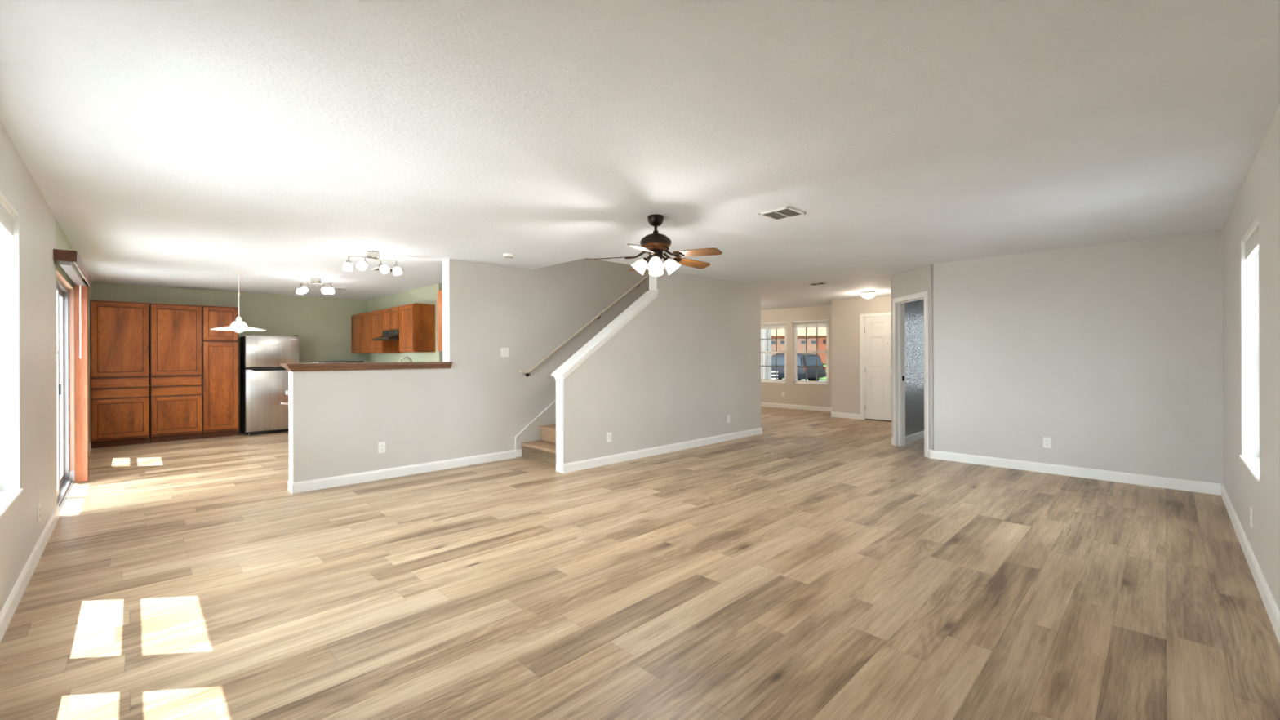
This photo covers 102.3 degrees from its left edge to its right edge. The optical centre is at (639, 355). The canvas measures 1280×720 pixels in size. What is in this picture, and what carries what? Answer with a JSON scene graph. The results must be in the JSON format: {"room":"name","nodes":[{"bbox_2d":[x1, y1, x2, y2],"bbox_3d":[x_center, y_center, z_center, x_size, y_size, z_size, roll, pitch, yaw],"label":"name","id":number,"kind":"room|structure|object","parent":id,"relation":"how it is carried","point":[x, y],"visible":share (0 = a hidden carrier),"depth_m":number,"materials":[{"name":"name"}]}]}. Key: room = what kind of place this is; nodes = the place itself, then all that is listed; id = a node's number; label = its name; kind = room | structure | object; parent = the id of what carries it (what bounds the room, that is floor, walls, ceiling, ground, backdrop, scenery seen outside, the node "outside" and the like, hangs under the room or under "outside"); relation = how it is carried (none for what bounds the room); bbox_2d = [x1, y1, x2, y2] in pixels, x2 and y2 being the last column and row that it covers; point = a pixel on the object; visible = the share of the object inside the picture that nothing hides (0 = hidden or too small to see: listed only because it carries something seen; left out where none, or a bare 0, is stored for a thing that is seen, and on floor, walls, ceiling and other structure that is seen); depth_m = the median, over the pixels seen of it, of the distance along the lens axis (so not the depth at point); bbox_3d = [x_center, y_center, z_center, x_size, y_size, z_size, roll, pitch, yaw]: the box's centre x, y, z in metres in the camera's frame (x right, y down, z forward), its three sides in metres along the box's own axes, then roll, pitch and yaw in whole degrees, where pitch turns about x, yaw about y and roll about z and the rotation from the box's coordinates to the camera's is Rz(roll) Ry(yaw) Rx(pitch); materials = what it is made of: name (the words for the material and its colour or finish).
{"room":"empty living room","nodes":[
{"label":"empty living room","id":0,"kind":"room"},
{"bbox_2d":[0,121,92,612],"bbox_3d":[-4.214,0.103,3.530,0.160,2.440,12.000,0,0,-44],"label":"wall","id":1,"kind":"structure","parent":0,"point":[20,531],"depth_m":3.25,"materials":[{"name":"grey paint"}]},
{"bbox_2d":[0,191,22,517],"bbox_3d":[-2.791,-0.015,2.088,0.172,1.535,2.010,0,0,-44],"label":"window","id":2,"kind":"structure","parent":1,"relation":"in","point":[10,490],"depth_m":2.83,"materials":[{"name":"clear glass"}]},
{"bbox_2d":[0,198,13,235],"bbox_3d":[-3.122,-0.718,2.488,0.030,0.124,0.956,0,0,-44],"label":"window blind","id":3,"kind":"object","parent":2,"relation":"attached to","point":[6,216],"visible":1,"depth_m":2.69,"materials":[{"name":"white plastic"}]},
{"bbox_2d":[0,504,59,643],"bbox_3d":[-2.410,1.264,1.820,0.014,0.104,6.719,0,0,-44],"label":"baseboard","id":4,"kind":"structure","parent":1,"relation":"attached to","point":[11,605],"depth_m":2.92,"materials":[{"name":"white wood"}]},
{"bbox_2d":[37,502,39,523],"bbox_3d":[-3.953,1.037,3.389,0.009,0.116,0.072,0,0,-44],"label":"wall outlet","id":5,"kind":"object","parent":1,"relation":"attached to","point":[38,504],"visible":1,"depth_m":3.37,"materials":[{"name":"white plastic"}]},
{"bbox_2d":[54,346,57,360],"bbox_3d":[-4.706,-0.015,4.156,0.014,0.116,0.072,0,0,-44],"label":"light switch","id":6,"kind":"object","parent":1,"relation":"attached to","point":[55,347],"visible":1,"depth_m":4.13,"materials":[{"name":"white plastic"}]},
{"bbox_2d":[56,270,74,511],"bbox_3d":[-5.427,0.313,4.775,0.150,2.031,1.720,0,0,-44],"label":"door","id":7,"kind":"structure","parent":1,"relation":"in","point":[64,291],"depth_m":5.34,"materials":[{"name":"glass"}]},
{"bbox_2d":[53,248,92,482],"bbox_3d":[-5.315,0.233,4.857,0.125,2.145,2.080,0,0,-44],"label":"vertical blinds","id":8,"kind":"object","parent":1,"relation":"attached to","point":[72,264],"visible":1,"depth_m":5.32,"materials":[{"name":"orange fabric"}]},
{"bbox_2d":[74,442,91,480],"bbox_3d":[-6.881,1.281,6.378,0.014,0.104,2.610,0,0,-44],"label":"baseboard","id":9,"kind":"structure","parent":1,"relation":"attached to","point":[90,443],"depth_m":7.10,"materials":[{"name":"white wood"}]},
{"bbox_2d":[92,282,368,439],"bbox_3d":[-6.888,0.113,9.200,3.962,2.440,0.160,0,0,-44],"label":"wall","id":10,"kind":"structure","parent":0,"point":[322,325],"depth_m":9.42,"materials":[{"name":"green paint"}]},
{"bbox_2d":[368,283,442,362],"bbox_3d":[-4.270,0.103,9.263,0.125,2.440,3.415,0,0,-44],"label":"wall","id":11,"kind":"structure","parent":0,"point":[427,295],"depth_m":8.84,"materials":[{"name":"green paint"}]},
{"bbox_2d":[351,311,378,353],"bbox_3d":[-5.147,-0.416,9.821,0.337,0.745,1.161,0,0,-44],"label":"upper cabinet","id":12,"kind":"object","parent":11,"relation":"attached to","point":[360,323],"visible":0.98,"depth_m":9.71,"materials":[{"name":"brown wood"}]},
{"bbox_2d":[370,309,399,352],"bbox_3d":[-4.519,-0.418,9.180,0.337,0.745,0.626,0,0,-44],"label":"upper cabinet","id":13,"kind":"object","parent":11,"relation":"attached to","point":[376,317],"visible":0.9,"depth_m":9.01,"materials":[{"name":"brown wood"}]},
{"bbox_2d":[382,306,399,330],"bbox_3d":[-4.029,-0.608,8.681,0.337,0.370,0.766,0,0,-44],"label":"upper cabinet","id":14,"kind":"object","parent":11,"relation":"attached to","point":[391,315],"visible":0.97,"depth_m":8.53,"materials":[{"name":"brown wood"}]},
{"bbox_2d":[372,328,399,341],"bbox_3d":[-4.088,-0.337,8.622,0.500,0.165,0.760,0,0,-44],"label":"range hood","id":15,"kind":"object","parent":14,"relation":"attached to","point":[392,335],"visible":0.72,"depth_m":8.47,"materials":[{"name":"black metal"}]},
{"bbox_2d":[399,303,435,352],"bbox_3d":[-3.547,-0.422,8.190,0.337,0.745,0.600,0,0,-44],"label":"upper cabinet","id":16,"kind":"object","parent":11,"relation":"attached to","point":[416,321],"visible":1,"depth_m":8.00,"materials":[{"name":"brown wood"}]},
{"bbox_2d":[293,257,648,482],"bbox_3d":[-1.174,-1.188,7.155,6.189,5.000,0.180,0,0,-44],"label":"wall","id":17,"kind":"structure","parent":0,"point":[529,313],"depth_m":6.19,"materials":[{"name":"grey paint"}]},
{"bbox_2d":[288,371,293,482],"bbox_3d":[-3.378,0.685,4.986,0.006,1.061,0.180,0,0,-44],"label":"trim","id":18,"kind":"structure","parent":17,"relation":"attached to","point":[290,373],"depth_m":4.97,"materials":[{"name":"white paint"}]},
{"bbox_2d":[280,361,452,371],"bbox_3d":[-2.849,0.115,5.508,1.607,0.076,0.304,0,0,-44],"label":"bar ledge","id":19,"kind":"object","parent":17,"relation":"on","point":[404,365],"visible":1,"depth_m":5.32,"materials":[{"name":"brown wood"}]},
{"bbox_2d":[377,441,385,453],"bbox_3d":[-2.743,0.980,5.475,0.072,0.116,0.009,0,0,-44],"label":"wall outlet","id":20,"kind":"object","parent":17,"relation":"attached to","point":[381,446],"visible":1,"depth_m":5.47,"materials":[{"name":"white plastic"}]},
{"bbox_2d":[288,449,515,493],"bbox_3d":[-2.518,1.265,5.818,2.411,0.104,0.194,0,0,-44],"label":"baseboard","id":21,"kind":"structure","parent":17,"relation":"attached to","point":[353,478],"depth_m":5.55,"materials":[{"name":"white wood"}]},
{"bbox_2d":[436,289,442,351],"bbox_3d":[-2.180,-0.425,6.520,0.660,0.745,0.320,0,0,-44],"label":"upper cabinet","id":22,"kind":"object","parent":17,"relation":"attached to","point":[439,295],"visible":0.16,"depth_m":6.34,"materials":[{"name":"brown wood"}]},
{"bbox_2d":[442,258,449,361],"bbox_3d":[-2.284,-0.524,6.064,0.006,1.200,0.180,0,0,-44],"label":"trim","id":23,"kind":"structure","parent":17,"relation":"attached to","point":[446,267],"depth_m":6.05,"materials":[{"name":"white paint"}]},
{"bbox_2d":[500,347,509,356],"bbox_3d":[-1.703,-0.036,6.495,0.118,0.118,0.014,0,0,-44],"label":"light switch","id":24,"kind":"object","parent":17,"relation":"attached to","point":[504,351],"visible":1,"depth_m":6.50,"materials":[{"name":"white plastic"}]},
{"bbox_2d":[515,400,555,457],"bbox_3d":[-0.377,-0.009,7.795,3.422,2.635,0.016,0,0,-44],"label":"trim","id":25,"kind":"structure","parent":17,"relation":"attached to","point":[531,433],"depth_m":6.80,"materials":[{"name":"grey paint"}]},
{"bbox_2d":[519,273,648,376],"bbox_3d":[-0.352,-0.838,7.776,3.332,2.225,0.084,0,0,-44],"label":"handrail","id":26,"kind":"object","parent":17,"relation":"attached to","point":[644,278],"visible":0.73,"depth_m":7.27,"materials":[{"name":"beige paint"}]},
{"bbox_2d":[0,0,1279,310],"bbox_3d":[0.050,-1.243,7.717,12.120,0.220,12.000,0,0,-44],"label":"ceiling","id":27,"kind":"structure","parent":0,"point":[178,144],"depth_m":2.57,"materials":[{"name":"white paint"}]},
{"bbox_2d":[209,272,266,332],"bbox_3d":[-5.412,-0.709,6.951,0.604,0.805,0.604,0,0,-44],"label":"pendant lamp","id":28,"kind":"object","parent":27,"relation":"hanging from","point":[237,326],"visible":1,"depth_m":6.92,"materials":[{"name":"white plastic"}]},
{"bbox_2d":[296,277,334,294],"bbox_3d":[-4.695,-0.999,7.437,0.580,0.231,0.179,0,0,0],"label":"track light","id":29,"kind":"object","parent":27,"relation":"attached to","point":[301,290],"visible":1,"depth_m":7.42,"materials":[{"name":"white glass"}]},
{"bbox_2d":[333,287,348,289],"bbox_3d":[-5.005,-1.107,8.570,0.260,0.011,0.160,0,0,-44],"label":"ceiling vent","id":30,"kind":"object","parent":27,"relation":"in","point":[336,288],"visible":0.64,"depth_m":8.55,"materials":[{"name":"white plastic"}]},
{"bbox_2d":[342,250,402,275],"bbox_3d":[-2.883,-1.006,5.576,0.580,0.231,0.178,0,0,-44],"label":"track light","id":31,"kind":"object","parent":27,"relation":"attached to","point":[361,265],"visible":1,"depth_m":5.54,"materials":[{"name":"white glass"}]},
{"bbox_2d":[370,266,403,272],"bbox_3d":[-3.288,-1.114,6.697,0.300,0.011,0.300,0,0,-44],"label":"ceiling vent","id":32,"kind":"object","parent":27,"relation":"in","point":[377,268],"visible":0.47,"depth_m":6.67,"materials":[{"name":"white plastic"}]},
{"bbox_2d":[502,253,514,257],"bbox_3d":[-1.465,-1.108,5.753,0.124,0.036,0.124,0,0,-44],"label":"smoke detector","id":33,"kind":"object","parent":27,"relation":"attached to","point":[506,255],"visible":1,"depth_m":5.71,"materials":[{"name":"white plastic"}]},
{"bbox_2d":[584,213,722,276],"bbox_3d":[0.160,-0.896,4.204,1.104,0.475,1.113,0,0,-44],"label":"ceiling fan","id":34,"kind":"object","parent":27,"relation":"hanging from","point":[654,244],"visible":1,"depth_m":4.14,"materials":[{"name":"brown wood"}]},
{"bbox_2d":[758,206,805,220],"bbox_3d":[1.135,-1.131,4.115,0.270,0.011,0.270,0,0,-44],"label":"ceiling vent","id":35,"kind":"object","parent":27,"relation":"in","point":[786,212],"visible":1,"depth_m":4.10,"materials":[{"name":"white plastic"}]},
{"bbox_2d":[806,281,828,285],"bbox_3d":[2.819,-1.137,8.175,0.220,0.011,0.270,0,0,-44],"label":"ceiling vent","id":36,"kind":"object","parent":27,"relation":"in","point":[820,282],"visible":1,"depth_m":8.15,"materials":[{"name":"white plastic"}]},
{"bbox_2d":[860,291,876,299],"bbox_3d":[4.153,-1.083,9.372,0.270,0.129,0.270,0,0,-44],"label":"ceiling light","id":37,"kind":"object","parent":27,"relation":"attached to","point":[867,295],"visible":1,"depth_m":9.28,"materials":[{"name":"white glass"}]},
{"bbox_2d":[0,406,1279,719],"bbox_3d":[0.060,1.367,7.717,12.120,0.120,12.000,0,0,-44],"label":"floor","id":38,"kind":"structure","parent":0,"point":[813,566],"depth_m":2.83,"materials":[{"name":"wood"}]},
{"bbox_2d":[90,299,149,448],"bbox_3d":[-7.827,0.272,7.771,0.610,2.130,0.558,0,0,-44],"label":"tall cabinet","id":39,"kind":"object","parent":38,"relation":"on","point":[120,330],"visible":1,"depth_m":7.57,"materials":[{"name":"brown wood"}]},
{"bbox_2d":[149,302,202,443],"bbox_3d":[-7.385,0.270,8.204,0.600,2.130,0.558,0,0,-44],"label":"tall cabinet","id":40,"kind":"object","parent":38,"relation":"on","point":[175,331],"visible":1,"depth_m":8.01,"materials":[{"name":"brown wood"}]},
{"bbox_2d":[202,305,239,438],"bbox_3d":[-7.004,0.269,8.578,0.454,2.130,0.558,0,0,-44],"label":"tall cabinet","id":41,"kind":"object","parent":38,"relation":"on","point":[220,385],"visible":0.97,"depth_m":8.38,"materials":[{"name":"brown wood"}]},
{"bbox_2d":[240,334,299,435],"bbox_3d":[-6.457,0.492,8.985,0.750,1.680,0.686,0,0,-44],"label":"refrigerator","id":42,"kind":"object","parent":38,"relation":"on","point":[264,382],"visible":0.72,"depth_m":8.69,"materials":[{"name":"metal"}]},
{"bbox_2d":[520,424,555,465],"bbox_3d":[-0.017,0.188,7.433,3.293,2.238,1.000,0,0,-44],"label":"staircase","id":43,"kind":"structure","parent":38,"relation":"on","point":[544,450],"depth_m":6.51,"materials":[{"name":"beige wood"}]},
{"bbox_3d":[-2.802,0.883,6.102,2.100,0.870,0.600,0,0,-44],"label":"base cabinet","id":44,"kind":"object","parent":38,"relation":"on","visible":0},
{"bbox_2d":[280,390,288,404],"bbox_3d":[-3.762,0.459,5.497,0.114,0.164,0.040,0,0,-44],"label":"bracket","id":45,"kind":"object","parent":44,"relation":"attached to","point":[286,391],"visible":0.46,"depth_m":5.48,"materials":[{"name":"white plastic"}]},
{"bbox_3d":[-2.802,0.427,6.118,2.155,0.038,0.619,0,0,-44],"label":"countertop","id":46,"kind":"structure","parent":44,"relation":"on","visible":0},
{"bbox_2d":[399,355,412,362],"bbox_3d":[-2.794,0.207,6.139,0.166,0.397,0.060,0,0,-44],"label":"faucet","id":47,"kind":"object","parent":46,"relation":"on","point":[405,357],"visible":0.35,"depth_m":6.13,"materials":[{"name":"silver metal"}]},
{"bbox_3d":[-5.980,0.895,9.557,0.600,0.870,0.585,0,0,-44],"label":"base cabinet","id":48,"kind":"object","parent":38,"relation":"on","visible":0},
{"bbox_3d":[-5.969,0.439,9.555,0.615,0.038,0.605,0,0,-44],"label":"countertop","id":49,"kind":"structure","parent":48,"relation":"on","visible":0},
{"bbox_2d":[319,360,364,363],"bbox_3d":[-5.638,0.266,9.741,0.670,0.302,0.395,0,0,-44],"label":"microwave","id":50,"kind":"object","parent":49,"relation":"on","point":[349,361],"visible":0.22,"depth_m":9.60,"materials":[{"name":"black plastic"}]},
{"bbox_2d":[563,270,756,463],"bbox_3d":[0.482,0.085,7.128,3.870,2.440,0.130,0,0,-44],"label":"wall","id":51,"kind":"structure","parent":0,"point":[686,362],"depth_m":6.98,"materials":[{"name":"grey paint"}]},
{"bbox_2d":[555,377,564,464],"bbox_3d":[-0.899,0.730,5.770,0.008,0.962,0.138,0,0,-44],"label":"trim","id":52,"kind":"structure","parent":51,"relation":"attached to","point":[559,382],"depth_m":5.76,"materials":[{"name":"white paint"}]},
{"bbox_2d":[551,289,658,380],"bbox_3d":[-0.378,-0.293,6.285,1.555,1.137,0.210,0,0,-44],"label":"trim","id":53,"kind":"structure","parent":51,"relation":"attached to","point":[607,332],"depth_m":6.17,"materials":[{"name":"white wood"}]},
{"bbox_2d":[607,431,611,442],"bbox_3d":[-0.367,0.984,6.193,0.072,0.116,0.009,0,0,-44],"label":"wall outlet","id":54,"kind":"object","parent":51,"relation":"attached to","point":[609,434],"visible":1,"depth_m":6.19,"materials":[{"name":"white plastic"}]},
{"bbox_2d":[648,270,657,290],"bbox_3d":[0.172,-0.974,6.827,0.008,0.320,0.138,0,0,-44],"label":"trim","id":55,"kind":"structure","parent":51,"relation":"attached to","point":[652,280],"depth_m":6.83,"materials":[{"name":"white paint"}]},
{"bbox_2d":[555,427,762,473],"bbox_3d":[0.538,1.253,7.168,4.028,0.104,0.144,0,0,-44],"label":"baseboard","id":56,"kind":"structure","parent":51,"relation":"attached to","point":[617,458],"depth_m":6.66,"materials":[{"name":"white wood"}]},
{"bbox_2d":[755,285,760,428],"bbox_3d":[0.446,0.086,10.021,0.130,2.440,4.314,0,0,-44],"label":"wall","id":57,"kind":"structure","parent":0,"point":[758,288],"depth_m":8.48,"materials":[{"name":"grey paint"}]},
{"bbox_2d":[760,305,831,407],"bbox_3d":[3.336,0.074,12.912,0.160,2.440,4.234,0,0,-44],"label":"wall","id":58,"kind":"structure","parent":0,"point":[816,395],"depth_m":12.39,"materials":[{"name":"paint"}]},
{"bbox_2d":[760,321,786,383],"bbox_3d":[3.287,-0.067,12.919,0.140,1.507,0.907,0,0,-44],"label":"window","id":59,"kind":"structure","parent":58,"relation":"in","point":[773,341],"depth_m":12.89,"materials":[{"name":"clear glass"}]},
{"bbox_2d":[760,321,786,329],"bbox_3d":[3.269,-0.737,12.904,0.030,0.164,0.883,0,0,-44],"label":"window blind","id":60,"kind":"object","parent":59,"relation":"attached to","point":[784,322],"visible":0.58,"depth_m":12.83,"materials":[{"name":"white plastic"}]},
{"bbox_2d":[760,402,831,412],"bbox_3d":[3.233,1.243,12.898,0.014,0.104,4.104,0,0,-44],"label":"baseboard","id":61,"kind":"structure","parent":58,"relation":"attached to","point":[762,404],"depth_m":12.34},
{"bbox_2d":[791,319,828,385],"bbox_3d":[4.035,-0.070,12.156,0.140,1.507,0.907,0,0,-44],"label":"window","id":62,"kind":"structure","parent":58,"relation":"in","point":[810,344],"depth_m":12.18,"materials":[{"name":"clear glass"}]},
{"bbox_2d":[793,319,828,328],"bbox_3d":[4.017,-0.740,12.141,0.030,0.164,0.883,0,0,-44],"label":"window blind","id":63,"kind":"object","parent":62,"relation":"attached to","point":[799,322],"visible":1,"depth_m":12.11,"materials":[{"name":"white plastic"}]},
{"bbox_2d":[831,295,891,413],"bbox_3d":[5.910,0.065,8.967,0.130,2.440,5.265,0,0,-44],"label":"wall","id":64,"kind":"structure","parent":0,"point":[846,364],"depth_m":10.55,"materials":[{"name":"paint"}]},
{"bbox_2d":[831,412,860,419],"bbox_3d":[4.402,1.238,10.763,0.514,0.104,0.610,0,0,-44],"label":"baseboard","id":65,"kind":"structure","parent":64,"relation":"attached to","point":[839,415],"depth_m":10.57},
{"bbox_2d":[859,312,891,422],"bbox_3d":[4.828,0.230,10.036,0.179,2.117,1.034,0,0,-44],"label":"door","id":66,"kind":"structure","parent":64,"relation":"in","point":[875,358],"depth_m":10.18,"materials":[{"name":"white wood"}]},
{"bbox_2d":[890,275,892,437],"bbox_3d":[4.578,0.070,8.382,2.591,2.440,0.012,0,0,-44],"label":"wall","id":67,"kind":"structure","parent":0,"point":[891,276],"depth_m":7.47,"materials":[{"name":"grey paint"}]},
{"bbox_2d":[892,263,933,450],"bbox_3d":[3.710,0.073,6.970,0.115,2.440,1.000,0,0,1],"label":"wall","id":68,"kind":"structure","parent":0,"point":[917,280],"depth_m":6.52,"materials":[{"name":"grey paint"}]},
{"bbox_2d":[892,290,928,457],"bbox_3d":[3.708,0.238,6.971,0.141,2.110,0.900,0,0,1],"label":"door frame","id":69,"kind":"structure","parent":68,"relation":"in","point":[898,304],"depth_m":7.35,"materials":[{"name":"white wood"}]},
{"bbox_2d":[904,299,924,436],"bbox_3d":[4.626,0.070,8.346,2.573,2.440,0.108,0,0,-44],"label":"wall","id":70,"kind":"structure","parent":0,"point":[913,310],"depth_m":7.82,"materials":[{"name":"grey glass"}]},
{"bbox_2d":[905,431,924,444],"bbox_3d":[4.713,1.237,8.341,2.463,0.104,0.014,0,0,-44],"label":"baseboard","id":71,"kind":"structure","parent":70,"relation":"attached to","point":[917,436],"depth_m":7.77,"materials":[{"name":"white wood"}]},
{"bbox_2d":[933,230,1222,484],"bbox_3d":[4.554,0.070,5.629,0.115,2.440,2.399,0,0,-44],"label":"wall","id":72,"kind":"structure","parent":0,"point":[1112,353],"depth_m":5.40,"materials":[{"name":"grey paint"}]},
{"bbox_2d":[1043,436,1051,448],"bbox_3d":[4.458,0.957,5.641,0.009,0.116,0.072,0,0,-44],"label":"wall outlet","id":73,"kind":"object","parent":72,"relation":"attached to","point":[1046,441],"visible":1,"depth_m":5.64,"materials":[{"name":"white plastic"}]},
{"bbox_2d":[927,448,1221,495],"bbox_3d":[4.491,1.238,5.630,0.049,0.104,2.466,0,0,-44],"label":"baseboard","id":74,"kind":"structure","parent":72,"relation":"attached to","point":[1098,474],"depth_m":5.41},
{"bbox_2d":[1222,105,1279,611],"bbox_3d":[4.258,0.071,3.547,11.960,2.440,0.160,0,0,-44],"label":"wall","id":75,"kind":"structure","parent":0,"point":[1259,194],"depth_m":2.82,"materials":[{"name":"grey paint"}]},
{"bbox_2d":[1239,214,1259,481],"bbox_3d":[3.867,-0.043,3.172,0.965,1.500,0.172,0,0,-44],"label":"window","id":76,"kind":"structure","parent":75,"relation":"in","point":[1250,456],"depth_m":3.53,"materials":[{"name":"clear glass"}]},
{"bbox_2d":[1244,221,1258,259],"bbox_3d":[3.832,-0.725,3.205,0.941,0.133,0.030,0,0,-44],"label":"window blind","id":77,"kind":"object","parent":76,"relation":"attached to","point":[1251,242],"visible":0.48,"depth_m":3.27,"materials":[{"name":"white plastic"}]},
{"bbox_2d":[1221,484,1279,644],"bbox_3d":[2.642,1.245,2.080,7.592,0.104,0.014,0,0,-44],"label":"baseboard","id":78,"kind":"structure","parent":75,"relation":"attached to","point":[1273,611],"depth_m":2.94,"materials":[{"name":"white wood"}]},
{"bbox_2d":[1249,506,1253,528],"bbox_3d":[3.732,0.988,3.147,0.072,0.116,0.009,0,0,-44],"label":"wall outlet","id":79,"kind":"object","parent":75,"relation":"attached to","point":[1251,508],"visible":1,"depth_m":3.13,"materials":[{"name":"white plastic"}]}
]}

